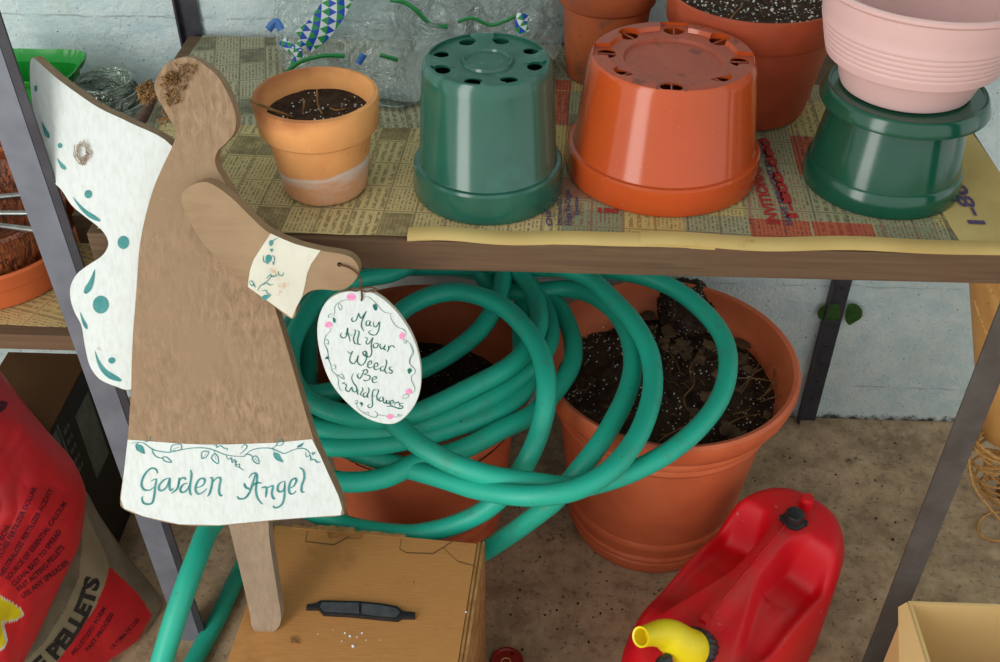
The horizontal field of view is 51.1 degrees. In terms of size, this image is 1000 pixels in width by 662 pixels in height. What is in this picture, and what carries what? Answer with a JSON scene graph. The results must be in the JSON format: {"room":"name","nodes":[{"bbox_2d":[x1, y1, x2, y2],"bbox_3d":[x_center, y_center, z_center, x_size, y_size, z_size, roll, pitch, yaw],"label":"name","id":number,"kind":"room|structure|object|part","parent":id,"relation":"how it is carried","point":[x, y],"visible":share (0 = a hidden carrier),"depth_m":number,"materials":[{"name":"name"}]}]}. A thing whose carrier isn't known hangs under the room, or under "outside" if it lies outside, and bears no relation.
{"room":"garden shed","nodes":[
{"label":"garden shed","id":0,"kind":"room"},
{"bbox_2d":[150,268,737,661],"bbox_3d":[-0.065,0.208,1.357,0.727,0.422,0.668,2,39,2],"label":"garden hose","id":1,"kind":"object","parent":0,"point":[489,402],"visible":0.73,"depth_m":1.26,"materials":[{"name":"green rubber"}]},
{"bbox_2d":[0,0,999,421],"bbox_3d":[0.105,-0.877,1.037,5.400,2.500,0.138,2,39,2],"label":"wall","id":2,"kind":"structure","parent":0,"point":[909,356],"depth_m":1.58,"materials":[{"name":"grey concrete"}]},
{"bbox_2d":[817,303,839,320],"bbox_3d":[0.505,-0.028,1.605,0.035,0.035,0.003,2,39,2],"label":"ivy leaf","id":3,"kind":"object","parent":2,"relation":"attached to","point":[834,309],"visible":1,"depth_m":1.60,"materials":[{"name":"green plant"}]},
{"bbox_2d":[845,303,861,324],"bbox_3d":[0.543,-0.025,1.606,0.026,0.042,0.003,2,39,2],"label":"ivy leaf","id":4,"kind":"object","parent":2,"relation":"attached to","point":[853,313],"visible":1,"depth_m":1.60,"materials":[{"name":"green plant"}]},
{"bbox_2d":[109,398,999,661],"bbox_3d":[0.029,1.288,0.443,5.400,0.100,3.800,2,39,2],"label":"floor","id":5,"kind":"structure","parent":0,"point":[962,566],"depth_m":1.53,"materials":[{"name":"concrete"}]},
{"bbox_2d":[0,352,130,542],"bbox_3d":[-0.621,0.200,1.458,0.114,0.295,0.175,2,39,2],"label":"carton","id":6,"kind":"object","parent":5,"relation":"on","point":[54,386],"visible":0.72,"depth_m":1.41,"materials":[{"name":"cardboard"}]},
{"bbox_3d":[-0.565,0.206,1.442,0.001,0.268,0.134,2,39,2],"label":"white panel","id":7,"kind":"part","parent":6,"relation":"part of","materials":[{"name":"cardboard"}]},
{"bbox_2d":[0,372,162,661],"bbox_3d":[-0.614,0.269,1.249,0.190,0.447,0.354,19,43,22],"label":"bag","id":8,"kind":"object","parent":5,"relation":"on","point":[70,592],"visible":1,"depth_m":1.28,"materials":[{"name":"red plastic"}]},
{"bbox_2d":[0,46,198,640],"bbox_3d":[-0.852,-0.469,1.010,0.912,1.900,0.452,2,39,2],"label":"shelf unit","id":9,"kind":"object","parent":5,"relation":"on","point":[16,141],"visible":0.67,"depth_m":1.06,"materials":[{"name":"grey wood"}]},
{"bbox_2d":[0,240,94,326],"bbox_3d":[-0.677,-0.124,1.246,0.476,0.001,0.362,2,39,2],"label":"newspaper","id":10,"kind":"object","parent":9,"relation":"on","point":[44,310],"visible":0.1,"depth_m":1.12,"materials":[{"name":"beige paper"}]},
{"bbox_2d":[0,142,6,158],"bbox_3d":[-0.621,-0.209,1.280,0.125,0.084,0.125,2,39,2],"label":"clay pot","id":11,"kind":"object","parent":10,"relation":"on","point":[2,154],"visible":0.02,"depth_m":1.22,"materials":[{"name":"orange ceramic"}]},
{"bbox_2d":[0,159,65,275],"bbox_3d":[-0.565,-0.108,1.151,0.188,0.081,0.188,2,39,2],"label":"wicker basket","id":12,"kind":"object","parent":10,"relation":"on","point":[18,249],"visible":0.22,"depth_m":1.11,"materials":[{"name":"brown wicker"}]},
{"bbox_2d":[0,192,20,199],"bbox_3d":[-0.550,-0.143,1.127,0.110,0.006,0.006,-7,40,-9],"label":"metal rod","id":13,"kind":"object","parent":12,"relation":"on","point":[8,195],"visible":0.32,"depth_m":1.13,"materials":[{"name":"silver metal"}]},
{"bbox_2d":[0,211,26,215],"bbox_3d":[-0.539,-0.124,1.103,0.114,0.006,0.006,0,39,0],"label":"metal rod","id":14,"kind":"object","parent":12,"relation":"on","point":[2,213],"visible":0.65,"depth_m":1.10,"materials":[{"name":"silver metal"}]},
{"bbox_2d":[0,223,32,232],"bbox_3d":[-0.531,-0.111,1.087,0.123,0.006,0.006,7,40,9],"label":"metal rod","id":15,"kind":"object","parent":12,"relation":"on","point":[5,226],"visible":0.65,"depth_m":1.08,"materials":[{"name":"silver metal"}]},
{"bbox_2d":[0,198,78,308],"bbox_3d":[-0.565,-0.091,1.164,0.197,0.049,0.197,2,39,2],"label":"saucer","id":16,"kind":"object","parent":10,"relation":"on","point":[22,285],"visible":0.38,"depth_m":1.11,"materials":[{"name":"orange ceramic"}]},
{"bbox_2d":[92,85,142,118],"bbox_3d":[-0.491,-0.262,1.349,0.086,0.080,0.086,2,39,2],"label":"plastic cup","id":17,"kind":"object","parent":10,"relation":"on","point":[133,113],"visible":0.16,"depth_m":1.31,"materials":[{"name":"white"}]},
{"bbox_2d":[87,76,139,115],"bbox_3d":[-0.494,-0.269,1.345,0.078,0.091,0.078,2,39,2],"label":"plastic cup","id":18,"kind":"object","parent":17,"relation":"in","point":[130,102],"visible":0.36,"depth_m":1.32,"materials":[{"name":"white"}]},
{"bbox_2d":[73,67,132,113],"bbox_3d":[-0.497,-0.275,1.341,0.071,0.102,0.071,2,39,2],"label":"plastic cup","id":19,"kind":"object","parent":18,"relation":"in","point":[125,90],"visible":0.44,"depth_m":1.32,"materials":[{"name":"white"}]},
{"bbox_3d":[-0.647,-0.247,1.385,0.140,0.012,0.140,2,39,2],"label":"plastic tray","id":20,"kind":"object","parent":9,"relation":"on","visible":0},
{"bbox_3d":[-0.647,-0.257,1.377,0.140,0.012,0.140,2,39,2],"label":"plastic tray","id":21,"kind":"object","parent":20,"relation":"on","visible":0},
{"bbox_3d":[-0.647,-0.266,1.369,0.140,0.012,0.140,2,39,2],"label":"plastic tray","id":22,"kind":"object","parent":21,"relation":"on","visible":0},
{"bbox_2d":[13,48,86,104],"bbox_3d":[-0.584,-0.294,1.321,0.130,0.091,0.097,2,39,2],"label":"plastic container","id":23,"kind":"object","parent":22,"relation":"on","point":[68,62],"visible":0.26,"depth_m":1.33,"materials":[{"name":"green plastic"}]},
{"bbox_2d":[227,524,485,661],"bbox_3d":[-0.156,0.410,1.226,0.251,0.266,0.240,4,39,5],"label":"cardboard box","id":24,"kind":"object","parent":5,"relation":"on","point":[409,599],"visible":0.99,"depth_m":1.17,"materials":[{"name":"brown cardboard"}]},
{"bbox_2d":[29,56,361,631],"bbox_3d":[-0.277,0.038,1.032,0.297,0.584,0.212,2,39,2],"label":"angel","id":25,"kind":"object","parent":24,"relation":"on","point":[188,295],"visible":1,"depth_m":0.99,"materials":[{"name":"brown wood"}]},
{"bbox_3d":[-0.261,0.240,1.107,0.054,0.175,0.074,2,39,2],"label":"leg","id":26,"kind":"part","parent":25,"relation":"part of","materials":[{"name":"brown wood"}]},
{"bbox_3d":[-0.208,-0.072,0.953,0.161,0.125,0.044,8,40,9],"label":"arm","id":27,"kind":"part","parent":25,"relation":"part of","materials":[{"name":"brown wood"}]},
{"bbox_2d":[317,263,421,423],"bbox_3d":[-0.122,0.014,0.979,0.099,0.156,0.048,8,40,9],"label":"hanging sign","id":28,"kind":"object","parent":25,"relation":"hanging from","point":[370,354],"visible":1,"depth_m":0.98,"materials":[{"name":"beige paint"}]},
{"bbox_2d":[325,322,331,327],"bbox_3d":[-0.159,-0.006,0.973,0.007,0.005,0.002,1,39,1],"label":"flower","id":29,"kind":"object","parent":28,"relation":"on","point":[327,324],"depth_m":0.97,"materials":[{"name":"paint"}]},
{"bbox_2d":[347,293,354,300],"bbox_3d":[-0.137,-0.031,0.962,0.008,0.007,0.002,2,39,2],"label":"flower","id":30,"kind":"object","parent":28,"relation":"on","point":[350,296],"depth_m":0.96,"materials":[{"name":"paint"}]},
{"bbox_2d":[290,636,299,643],"bbox_3d":[-0.219,0.331,1.120,0.012,0.002,0.008,2,39,2],"label":"chip","id":31,"kind":"object","parent":24,"relation":"on","point":[292,637],"visible":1,"depth_m":1.12,"materials":[{"name":"brown wood"}]},
{"bbox_3d":[-0.152,0.306,1.148,0.121,0.005,0.020,3,39,4],"label":"carry handle","id":32,"kind":"part","parent":24,"relation":"part of","materials":[{"name":"black plastic"}]},
{"bbox_2d":[341,611,466,647],"bbox_3d":[-0.115,0.324,1.129,0.163,0.004,0.026,-6,40,-7],"label":"crumbs","id":33,"kind":"object","parent":24,"relation":"on","point":[353,645],"visible":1,"depth_m":1.12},
{"bbox_2d":[317,285,529,543],"bbox_3d":[-0.111,0.160,1.485,0.325,0.326,0.325,-30,48,-31],"label":"planter","id":34,"kind":"object","parent":5,"relation":"on","point":[433,327],"visible":0.15,"depth_m":1.47,"materials":[{"name":"plastic"}]},
{"bbox_2d":[0,0,999,661],"bbox_3d":[0.047,-0.450,0.988,0.958,1.900,0.472,2,39,2],"label":"shelf unit","id":35,"kind":"object","parent":5,"relation":"on","point":[841,267],"visible":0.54,"depth_m":1.00,"materials":[{"name":"brown wood"}]},
{"bbox_3d":[-0.418,-0.316,0.824,0.046,1.900,0.007,2,39,2],"label":"post","id":36,"kind":"part","parent":35,"relation":"part of","materials":[{"name":"metal"}]},
{"bbox_3d":[-0.402,-0.607,1.180,0.027,1.900,0.013,2,39,2],"label":"post","id":37,"kind":"part","parent":35,"relation":"part of","materials":[{"name":"metal"}]},
{"bbox_2d":[97,123,554,235],"bbox_3d":[-0.148,-0.159,1.079,0.471,0.001,0.212,2,39,2],"label":"newspaper","id":38,"kind":"object","parent":35,"relation":"on","point":[389,204],"visible":0.35,"depth_m":1.05,"materials":[{"name":"beige paper"}]},
{"bbox_2d":[250,66,378,205],"bbox_3d":[-0.176,-0.190,1.027,0.121,0.109,0.121,2,39,2],"label":"clay pot","id":39,"kind":"object","parent":38,"relation":"on","point":[318,123],"visible":1,"depth_m":1.01,"materials":[{"name":"ceramic"}]},
{"bbox_3d":[-0.191,-0.214,0.991,0.087,0.027,0.023,-19,43,-21],"label":"dry stem","id":40,"kind":"part","parent":39,"relation":"part of","materials":[{"name":"brown plant"}]},
{"bbox_2d":[414,33,562,224],"bbox_3d":[-0.012,-0.202,1.020,0.151,0.138,0.151,2,39,2],"label":"nursery pot","id":41,"kind":"object","parent":38,"relation":"on","point":[488,153],"visible":1,"depth_m":0.98,"materials":[{"name":"green plastic"}]},
{"bbox_2d":[146,35,571,127],"bbox_3d":[-0.140,-0.281,1.230,0.514,0.001,0.297,2,39,2],"label":"newspaper","id":42,"kind":"object","parent":35,"relation":"on","point":[245,63],"visible":0.24,"depth_m":1.28,"materials":[{"name":"beige paper"}]},
{"bbox_2d":[138,89,156,123],"bbox_3d":[-0.394,-0.245,1.167,0.012,0.010,0.088,-2,39,-2],"label":"twig","id":43,"kind":"object","parent":42,"relation":"on","point":[147,110],"visible":0.52,"depth_m":1.16,"materials":[{"name":"brown wood"}]},
{"bbox_2d":[265,0,397,71],"bbox_3d":[-0.150,-0.353,1.215,0.251,0.118,0.171,2,39,2],"label":"plastic bag","id":44,"kind":"object","parent":42,"relation":"on","point":[316,31],"visible":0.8,"depth_m":1.19,"materials":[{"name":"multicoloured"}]},
{"bbox_2d":[390,0,528,34],"bbox_3d":[-0.022,-0.360,1.241,0.220,0.084,0.166,2,39,2],"label":"plastic bag","id":45,"kind":"object","parent":44,"relation":"on","point":[521,19],"visible":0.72,"depth_m":1.22,"materials":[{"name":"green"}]},
{"bbox_2d":[559,0,655,84],"bbox_3d":[0.124,-0.364,1.223,0.120,0.132,0.120,2,39,2],"label":"clay pot","id":46,"kind":"object","parent":35,"relation":"on","point":[585,21],"visible":0.62,"depth_m":1.18,"materials":[{"name":"orange ceramic"}]},
{"bbox_2d":[407,226,999,254],"bbox_3d":[0.212,-0.085,0.986,0.600,0.009,0.021,2,39,2],"label":"folded newspaper","id":47,"kind":"object","parent":35,"relation":"on","point":[693,240],"visible":1,"depth_m":0.98,"materials":[{"name":"paper"}]},
{"bbox_2d":[546,80,957,239],"bbox_3d":[0.269,-0.191,1.117,0.441,0.002,0.328,2,39,2],"label":"newspaper","id":48,"kind":"object","parent":35,"relation":"on","point":[780,203],"visible":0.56,"depth_m":1.03,"materials":[{"name":"beige paper"}]},
{"bbox_2d":[546,210,551,225],"bbox_3d":[0.047,-0.111,1.017,0.007,0.001,0.032,2,39,2],"label":"print","id":49,"kind":"object","parent":48,"relation":"attached to","point":[546,210],"depth_m":1.01},
{"bbox_2d":[557,199,561,224],"bbox_3d":[0.059,-0.117,1.025,0.005,0.001,0.047,2,39,2],"label":"print","id":50,"kind":"object","parent":48,"relation":"on","point":[558,199],"depth_m":1.02},
{"bbox_2d":[565,190,572,224],"bbox_3d":[0.068,-0.122,1.031,0.008,0.001,0.064,2,39,2],"label":"print","id":51,"kind":"object","parent":48,"relation":"on","point":[567,195],"depth_m":1.03},
{"bbox_2d":[574,197,578,214],"bbox_3d":[0.075,-0.124,1.033,0.005,0.001,0.033,2,39,2],"label":"print","id":52,"kind":"object","parent":48,"relation":"on","point":[575,197],"depth_m":1.03},
{"bbox_2d":[598,207,618,212],"bbox_3d":[0.106,-0.118,1.026,0.021,0.001,0.010,2,39,2],"label":"print","id":53,"kind":"object","parent":48,"relation":"on","point":[599,209],"depth_m":1.03},
{"bbox_2d":[565,22,759,216],"bbox_3d":[0.168,-0.221,1.053,0.199,0.124,0.199,2,39,2],"label":"nursery pot","id":54,"kind":"object","parent":48,"relation":"on","point":[665,124],"visible":1,"depth_m":1.00,"materials":[{"name":"orange plastic"}]},
{"bbox_2d":[666,0,827,130],"bbox_3d":[0.276,-0.315,1.160,0.192,0.136,0.192,2,39,2],"label":"nursery pot","id":55,"kind":"object","parent":48,"relation":"on","point":[785,38],"visible":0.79,"depth_m":1.10,"materials":[{"name":"plastic"}]},
{"bbox_2d":[755,166,780,223],"bbox_3d":[0.265,-0.138,1.051,0.016,0.001,0.110,2,39,2],"label":"print","id":56,"kind":"object","parent":48,"relation":"on","point":[769,220],"depth_m":1.04},
{"bbox_2d":[757,139,792,224],"bbox_3d":[0.280,-0.156,1.073,0.011,0.001,0.171,2,39,2],"label":"print","id":57,"kind":"object","parent":48,"relation":"on","point":[782,209],"depth_m":1.06},
{"bbox_2d":[759,138,798,217],"bbox_3d":[0.286,-0.160,1.078,0.015,0.001,0.160,2,39,2],"label":"print","id":58,"kind":"object","parent":48,"relation":"on","point":[770,155],"depth_m":1.07},
{"bbox_2d":[802,107,965,219],"bbox_3d":[0.389,-0.194,1.042,0.156,0.097,0.156,2,39,2],"label":"nursery pot","id":59,"kind":"object","parent":48,"relation":"on","point":[855,169],"visible":0.71,"depth_m":1.00,"materials":[{"name":"green plastic"}]},
{"bbox_2d":[819,64,991,140],"bbox_3d":[0.393,-0.230,1.015,0.161,0.014,0.161,2,39,2],"label":"saucer","id":60,"kind":"object","parent":59,"relation":"on","point":[971,117],"visible":0.51,"depth_m":0.97,"materials":[{"name":"green plastic"}]},
{"bbox_2d":[822,0,999,113],"bbox_3d":[0.392,-0.278,0.982,0.201,0.104,0.201,2,39,2],"label":"pot","id":61,"kind":"object","parent":60,"relation":"on","point":[907,56],"visible":1,"depth_m":0.93,"materials":[{"name":"plastic"}]},
{"bbox_3d":[0.515,-0.583,1.152,0.030,1.900,0.013,2,39,2],"label":"post","id":62,"kind":"part","parent":35,"relation":"part of","materials":[{"name":"metal"}]},
{"bbox_3d":[0.497,-0.294,0.799,0.030,1.900,0.020,2,39,2],"label":"post","id":63,"kind":"part","parent":35,"relation":"part of","materials":[{"name":"grey metal"}]},
{"bbox_2d":[943,134,999,240],"bbox_3d":[0.477,-0.207,1.136,0.084,0.002,0.401,0,39,0],"label":"newspaper","id":64,"kind":"object","parent":35,"relation":"on","point":[975,215],"visible":0.24,"depth_m":1.04,"materials":[{"name":"paper"}]},
{"bbox_2d":[957,185,985,223],"bbox_3d":[0.463,-0.134,1.045,0.019,0.001,0.098,2,39,2],"label":"print","id":65,"kind":"object","parent":64,"relation":"on","point":[965,192],"depth_m":1.04},
{"bbox_2d":[490,647,523,661],"bbox_3d":[0.009,0.441,1.392,0.044,0.009,0.044,2,39,2],"label":"disc","id":66,"kind":"object","parent":5,"relation":"on","point":[504,654],"visible":1,"depth_m":1.40,"materials":[{"name":"plastic"}]},
{"bbox_2d":[553,277,800,572],"bbox_3d":[0.224,0.154,1.491,0.348,0.328,0.348,-20,43,-23],"label":"planter","id":67,"kind":"object","parent":5,"relation":"on","point":[657,522],"visible":0.61,"depth_m":1.43,"materials":[{"name":"plastic"}]},
{"bbox_3d":[0.213,0.136,1.331,0.082,0.009,0.004,-27,46,-29],"label":"dry stem","id":68,"kind":"part","parent":67,"relation":"part of","materials":[{"name":"brown plant"}]},
{"bbox_3d":[0.263,0.076,1.410,0.037,0.017,0.088,2,39,2],"label":"dry stem","id":69,"kind":"part","parent":67,"relation":"part of","materials":[{"name":"brown plant"}]},
{"bbox_3d":[0.267,0.045,1.443,0.008,0.009,0.071,11,41,13],"label":"dry stem","id":70,"kind":"part","parent":67,"relation":"part of","materials":[{"name":"brown plant"}]},
{"bbox_3d":[0.311,0.116,1.355,0.062,0.009,0.003,-16,42,-19],"label":"dry stem","id":71,"kind":"part","parent":67,"relation":"part of","materials":[{"name":"brown plant"}]},
{"bbox_3d":[0.342,0.062,1.421,0.003,0.009,0.071,21,44,23],"label":"dry stem","id":72,"kind":"part","parent":67,"relation":"part of","materials":[{"name":"brown plant"}]},
{"bbox_3d":[0.354,0.060,1.429,0.088,0.015,0.006,-27,47,-29],"label":"dry stem","id":73,"kind":"part","parent":67,"relation":"part of","materials":[{"name":"brown plant"}]},
{"bbox_3d":[0.358,0.070,1.416,0.067,0.015,0.004,11,41,13],"label":"dry stem","id":74,"kind":"part","parent":67,"relation":"part of","materials":[{"name":"brown plant"}]},
{"bbox_3d":[0.367,0.066,1.417,0.008,0.009,0.089,17,42,20],"label":"dry stem","id":75,"kind":"part","parent":67,"relation":"part of","materials":[{"name":"brown plant"}]},
{"bbox_2d":[501,442,918,656],"bbox_3d":[0.357,0.307,1.562,0.725,0.003,0.434,2,39,2],"label":"crumbs","id":76,"kind":"object","parent":5,"relation":"on","point":[804,461],"visible":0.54,"depth_m":1.51,"materials":[{"name":"brown soil"}]},
{"bbox_2d":[621,488,844,661],"bbox_3d":[0.287,0.350,1.291,0.172,0.277,0.389,32,49,33],"label":"can","id":77,"kind":"object","parent":5,"relation":"on","point":[762,589],"visible":1,"depth_m":1.27,"materials":[{"name":"red plastic"}]},
{"bbox_3d":[0.187,0.341,1.149,0.094,0.084,0.046,-9,40,-11],"label":"spout","id":78,"kind":"part","parent":77,"relation":"part of","materials":[{"name":"yellow plastic"}]},
{"bbox_2d":[883,601,999,661],"bbox_3d":[0.621,0.473,1.208,0.386,0.192,0.240,2,39,2],"label":"carton","id":79,"kind":"object","parent":5,"relation":"on","point":[925,631],"visible":1,"depth_m":1.26,"materials":[{"name":"cardboard"}]},
{"bbox_2d":[968,283,999,541],"bbox_3d":[0.702,0.099,1.463,0.181,0.450,0.104,13,41,15],"label":"coil","id":80,"kind":"object","parent":5,"relation":"on","point":[988,457],"visible":0.7,"depth_m":1.52,"materials":[{"name":"fabric"}]},
{"bbox_2d":[969,283,999,498],"bbox_3d":[0.704,0.065,1.476,0.206,0.489,0.104,2,39,2],"label":"wrapped bundle","id":81,"kind":"object","parent":5,"relation":"on","point":[987,305],"visible":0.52,"depth_m":1.40,"materials":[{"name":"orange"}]}
]}

